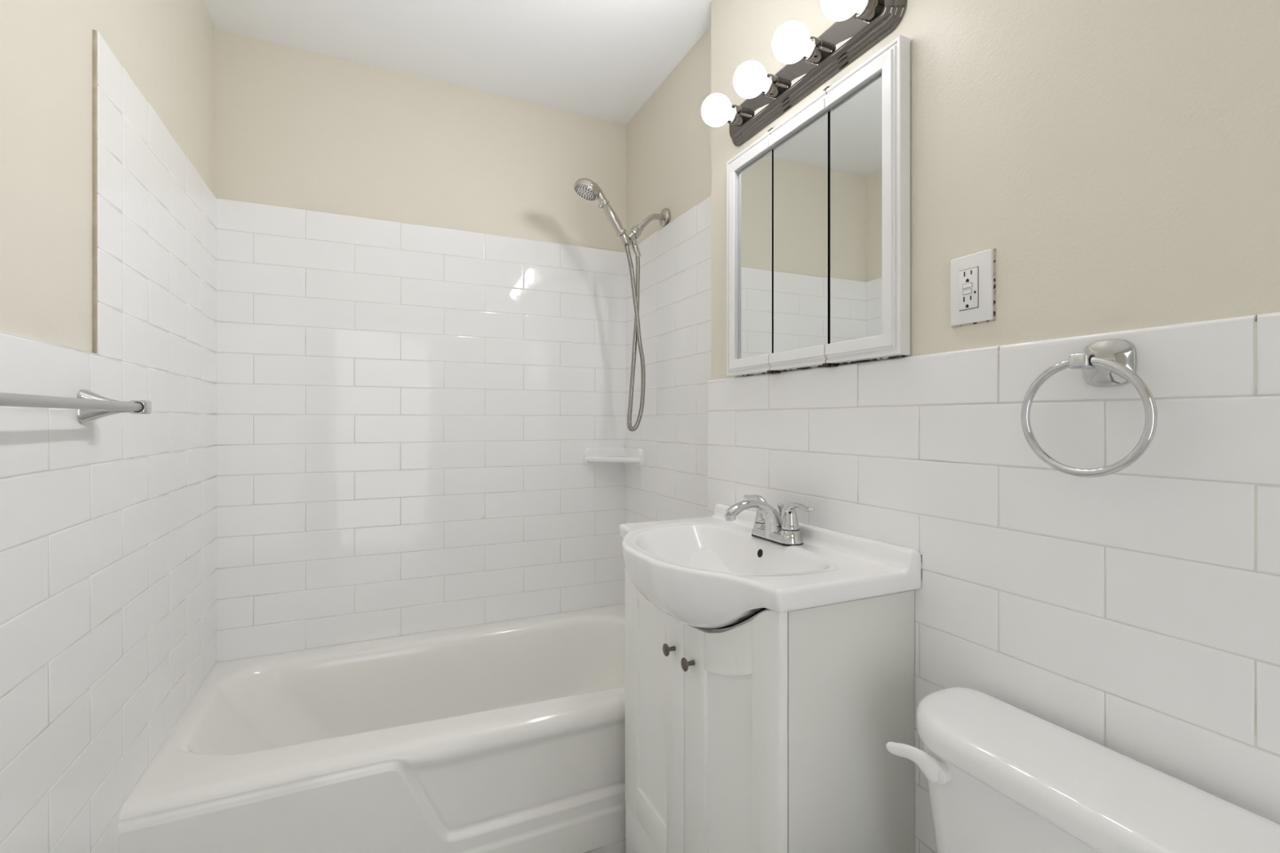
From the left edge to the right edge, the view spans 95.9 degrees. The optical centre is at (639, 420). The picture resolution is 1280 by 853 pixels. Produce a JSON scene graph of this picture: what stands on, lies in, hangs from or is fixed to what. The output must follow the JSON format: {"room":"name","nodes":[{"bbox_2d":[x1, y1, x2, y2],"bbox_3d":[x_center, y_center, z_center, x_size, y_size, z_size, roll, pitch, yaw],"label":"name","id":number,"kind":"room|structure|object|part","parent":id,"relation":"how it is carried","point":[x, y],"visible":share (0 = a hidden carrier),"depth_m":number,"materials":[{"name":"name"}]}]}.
{"room":"bathroom","nodes":[
{"label":"bathroom","id":0,"kind":"room"},
{"bbox_2d":[0,0,216,852],"bbox_3d":[-0.697,-0.056,0.226,0.129,2.495,3.893,0,0,-25],"label":"wall","id":1,"kind":"structure","parent":0,"point":[108,524],"depth_m":1.09,"materials":[{"name":"white tile"}]},
{"bbox_2d":[0,329,97,355],"bbox_3d":[-0.451,-0.125,-0.169,0.008,0.004,2.770,0,0,-25],"label":"trim","id":2,"kind":"structure","parent":1,"relation":"attached to","point":[2,331],"depth_m":0.92,"materials":[{"name":"white ceramic"}]},
{"bbox_2d":[0,389,151,423],"bbox_3d":[-0.839,-0.025,0.792,0.088,0.062,0.658,0,0,-25],"label":"towel bar","id":3,"kind":"object","parent":1,"relation":"attached to","point":[91,406],"visible":1,"depth_m":0.92,"materials":[{"name":"grey metal"}]},
{"bbox_2d":[92,29,97,353],"bbox_3d":[-1.031,-0.433,1.092,0.008,0.611,0.005,0,0,-25],"label":"trim","id":4,"kind":"structure","parent":1,"relation":"attached to","point":[94,32],"depth_m":1.09,"materials":[{"name":"paint"}]},
{"bbox_2d":[213,28,626,662],"bbox_3d":[-0.709,-0.057,2.301,1.602,2.493,0.129,0,0,-25],"label":"wall","id":5,"kind":"structure","parent":0,"point":[420,308],"depth_m":2.16,"materials":[{"name":"white tile"}]},
{"bbox_2d":[202,0,711,124],"bbox_3d":[0.024,-1.353,0.574,1.774,0.100,3.923,0,0,-25],"label":"ceiling","id":6,"kind":"structure","parent":0,"point":[600,59],"depth_m":1.96,"materials":[{"name":"white paint"}]},
{"bbox_2d":[584,839,625,852],"bbox_3d":[0.024,1.240,0.574,1.774,0.100,3.923,0,0,-25],"label":"floor","id":7,"kind":"structure","parent":0,"point":[619,846],"depth_m":1.61,"materials":[{"name":"tile"}]},
{"bbox_2d":[117,603,625,852],"bbox_3d":[-0.563,0.995,1.850,1.475,0.390,0.814,0,0,-25],"label":"bathtub","id":8,"kind":"object","parent":7,"relation":"on","point":[507,736],"visible":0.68,"depth_m":1.56,"materials":[{"name":"white ceramic"}]},
{"bbox_2d":[625,568,914,852],"bbox_3d":[0.230,0.757,1.333,0.349,0.867,0.660,0,0,-25],"label":"vanity cabinet","id":9,"kind":"object","parent":7,"relation":"on","point":[769,731],"visible":0.76,"depth_m":1.07,"materials":[{"name":"white wood"}]},
{"bbox_3d":[0.106,1.115,1.276,0.017,0.151,0.660,0,0,-25],"label":"plinth panel","id":10,"kind":"part","parent":9,"relation":"part of","materials":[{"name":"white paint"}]},
{"bbox_3d":[0.038,0.707,1.429,0.008,0.504,0.175,0,0,-25],"label":"door panel","id":11,"kind":"part","parent":9,"relation":"part of","materials":[{"name":"white paint"}]},
{"bbox_3d":[0.035,0.680,1.426,0.017,0.713,0.329,0,0,-25],"label":"cabinet door","id":12,"kind":"part","parent":9,"relation":"part of","materials":[{"name":"white paint"}]},
{"bbox_3d":[0.066,0.517,1.305,0.028,0.028,0.028,0,0,-25],"label":"door knob","id":13,"kind":"part","parent":9,"relation":"part of","materials":[{"name":"grey metal"}]},
{"bbox_3d":[0.102,0.517,1.227,0.028,0.028,0.028,0,0,-25],"label":"door knob","id":14,"kind":"part","parent":9,"relation":"part of","materials":[{"name":"grey metal"}]},
{"bbox_3d":[0.178,0.707,1.125,0.008,0.504,0.175,0,0,-25],"label":"door panel","id":15,"kind":"part","parent":9,"relation":"part of","materials":[{"name":"white paint"}]},
{"bbox_3d":[0.174,0.680,1.125,0.017,0.713,0.329,0,0,-25],"label":"cabinet door","id":16,"kind":"part","parent":9,"relation":"part of","materials":[{"name":"white paint"}]},
{"bbox_3d":[0.120,0.457,1.283,0.012,0.266,0.626,0,0,-25],"label":"rail","id":17,"kind":"part","parent":9,"relation":"part of","materials":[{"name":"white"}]},
{"bbox_2d":[618,503,921,628],"bbox_3d":[0.191,0.345,1.315,0.437,0.200,0.692,0,0,-25],"label":"vanity sink","id":18,"kind":"object","parent":9,"relation":"in","point":[707,572],"visible":0.95,"depth_m":1.16,"materials":[{"name":"white ceramic"}]},
{"bbox_2d":[724,494,814,546],"bbox_3d":[0.321,0.234,1.366,0.197,0.100,0.199,0,0,24],"label":"sink faucet","id":19,"kind":"object","parent":18,"relation":"attached to","point":[769,526],"visible":1,"depth_m":1.33,"materials":[{"name":"silver metal"}]},
{"bbox_3d":[0.273,0.231,1.353,0.161,0.096,0.049,0,0,-25],"label":"spout","id":20,"kind":"part","parent":19,"relation":"part of","materials":[{"name":"silver metal"}]},
{"bbox_3d":[0.337,0.236,1.383,0.016,0.075,0.016,0,0,-25],"label":"lift rod","id":21,"kind":"part","parent":19,"relation":"part of","materials":[{"name":"silver metal"}]},
{"bbox_2d":[885,687,1279,852],"bbox_3d":[0.347,0.817,0.642,0.677,0.746,0.467,0,0,-25],"label":"toilet","id":22,"kind":"object","parent":7,"relation":"on","point":[1002,777],"visible":1,"depth_m":0.75,"materials":[{"name":"white ceramic"}]},
{"bbox_3d":[0.424,0.519,0.880,0.027,0.043,0.091,0,0,-45],"label":"flush lever","id":23,"kind":"part","parent":22,"relation":"part of","materials":[{"name":"white plastic"}]},
{"bbox_3d":[0.583,0.639,0.751,0.150,0.302,0.449,0,0,-25],"label":"tank","id":24,"kind":"part","parent":22,"relation":"part of","materials":[{"name":"white ceramic"}]},
{"bbox_2d":[625,25,711,523],"bbox_3d":[0.154,-0.057,2.199,0.121,2.493,0.796,0,0,-25],"label":"wall","id":25,"kind":"structure","parent":0,"point":[668,138],"depth_m":2.14,"materials":[{"name":"white tile"}]},
{"bbox_2d":[583,446,643,466],"bbox_3d":[-0.113,0.152,2.403,0.195,0.077,0.188,0,0,-25],"label":"corner shelf","id":26,"kind":"object","parent":25,"relation":"attached to","point":[593,456],"visible":1,"depth_m":2.44,"materials":[{"name":"white ceramic"}]},
{"bbox_3d":[-0.113,0.162,2.403,0.190,0.022,0.182,0,0,-25],"label":"shelf plate","id":27,"kind":"part","parent":26,"relation":"part of","materials":[{"name":"white ceramic"}]},
{"bbox_2d":[618,208,669,246],"bbox_3d":[0.010,-0.723,2.151,0.193,0.162,0.066,0,0,-25],"label":"shower fixture","id":28,"kind":"object","parent":25,"relation":"attached to","point":[635,232],"visible":1,"depth_m":2.14,"materials":[{"name":"silver metal"}]},
{"bbox_2d":[573,177,645,431],"bbox_3d":[-0.105,-0.408,2.090,0.279,0.895,0.095,0,0,-25],"label":"handset","id":29,"kind":"object","parent":28,"relation":"hanging from","point":[588,189],"visible":1,"depth_m":2.13,"materials":[{"name":"silver metal"}]},
{"bbox_3d":[-0.096,-0.729,2.096,0.140,0.184,0.041,0,0,-25],"label":"handle","id":30,"kind":"part","parent":29,"relation":"part of","materials":[{"name":"silver metal"}]},
{"bbox_2d":[707,0,1279,852],"bbox_3d":[0.916,-0.056,0.474,0.178,2.495,2.995,0,0,-25],"label":"wall","id":31,"kind":"structure","parent":0,"point":[1118,161],"depth_m":0.86,"materials":[{"name":"white tile"}]},
{"bbox_2d":[701,0,906,146],"bbox_3d":[0.330,-0.842,1.375,0.150,0.114,0.604,0,0,-25],"label":"vanity light","id":32,"kind":"object","parent":31,"relation":"attached to","point":[859,25],"visible":1,"depth_m":1.30,"materials":[{"name":"silver metal"}]},
{"bbox_2d":[701,93,746,127],"bbox_3d":[0.225,-0.839,1.568,0.122,0.081,0.081,0,0,-25],"label":"bulb","id":33,"kind":"object","parent":32,"relation":"attached to","point":[717,109],"depth_m":1.54,"materials":[{"name":"white glass"}]},
{"bbox_2d":[733,60,782,98],"bbox_3d":[0.289,-0.839,1.428,0.122,0.081,0.081,0,0,-25],"label":"bulb","id":34,"kind":"object","parent":32,"relation":"attached to","point":[751,79],"depth_m":1.40,"materials":[{"name":"white glass"}]},
{"bbox_2d":[772,20,826,64],"bbox_3d":[0.354,-0.839,1.289,0.122,0.081,0.081,0,0,-25],"label":"bulb","id":35,"kind":"object","parent":32,"relation":"attached to","point":[792,42],"depth_m":1.26,"materials":[{"name":"white glass"}]},
{"bbox_2d":[820,0,880,22],"bbox_3d":[0.418,-0.839,1.149,0.122,0.081,0.081,0,0,-25],"label":"bulb","id":36,"kind":"object","parent":32,"relation":"attached to","point":[860,11],"depth_m":1.15,"materials":[{"name":"white glass"}]},
{"bbox_2d":[726,35,910,376],"bbox_3d":[0.387,-0.436,1.391,0.034,0.630,0.604,0,0,-25],"label":"medicine cabinet","id":37,"kind":"object","parent":31,"relation":"attached to","point":[818,206],"visible":1,"depth_m":1.31,"materials":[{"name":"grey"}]},
{"bbox_3d":[0.301,-0.436,1.575,0.030,0.616,0.198,0,0,-25],"label":"mirror door","id":38,"kind":"part","parent":37,"relation":"part of","materials":[{"name":"white metal"}]},
{"bbox_2d":[737,149,773,359],"bbox_3d":[0.310,-0.434,1.555,0.004,0.529,0.153,0,0,-24],"label":"mirror","id":39,"kind":"object","parent":37,"relation":"attached to","point":[755,172],"depth_m":1.55,"materials":[{"name":"clear glass"}]},
{"bbox_3d":[0.385,-0.436,1.392,0.030,0.616,0.199,0,0,-25],"label":"mirror door","id":40,"kind":"part","parent":37,"relation":"part of","materials":[{"name":"white metal"}]},
{"bbox_2d":[773,111,828,352],"bbox_3d":[0.385,-0.434,1.392,0.004,0.529,0.197,0,0,-24],"label":"mirror","id":41,"kind":"object","parent":37,"relation":"attached to","point":[801,152],"depth_m":1.38,"materials":[{"name":"clear glass"}]},
{"bbox_2d":[830,74,881,343],"bbox_3d":[0.461,-0.434,1.227,0.004,0.529,0.155,0,0,-24],"label":"mirror","id":42,"kind":"object","parent":37,"relation":"attached to","point":[855,111],"depth_m":1.22,"materials":[{"name":"clear glass"}]},
{"bbox_3d":[0.470,-0.436,1.208,0.030,0.616,0.201,0,0,-25],"label":"mirror door","id":43,"kind":"part","parent":37,"relation":"part of","materials":[{"name":"white"}]},
{"bbox_2d":[950,248,995,327],"bbox_3d":[0.577,-0.229,1.006,0.011,0.122,0.080,0,0,-25],"label":"power outlet","id":44,"kind":"object","parent":31,"relation":"attached to","point":[973,276],"visible":1,"depth_m":1.00,"materials":[{"name":"white plastic"}]},
{"bbox_2d":[959,266,978,311],"bbox_3d":[0.574,-0.230,1.007,0.001,0.071,0.036,0,0,-25],"label":"socket","id":45,"kind":"object","parent":44,"relation":"attached to","point":[968,275],"depth_m":1.00,"materials":[{"name":"white plastic"}]},
{"bbox_2d":[1021,339,1157,477],"bbox_3d":[0.627,-0.018,0.799,0.076,0.191,0.165,0,0,-25],"label":"towel ring","id":46,"kind":"object","parent":31,"relation":"attached to","point":[1108,362],"visible":1,"depth_m":0.79,"materials":[{"name":"silver metal"}]}
]}

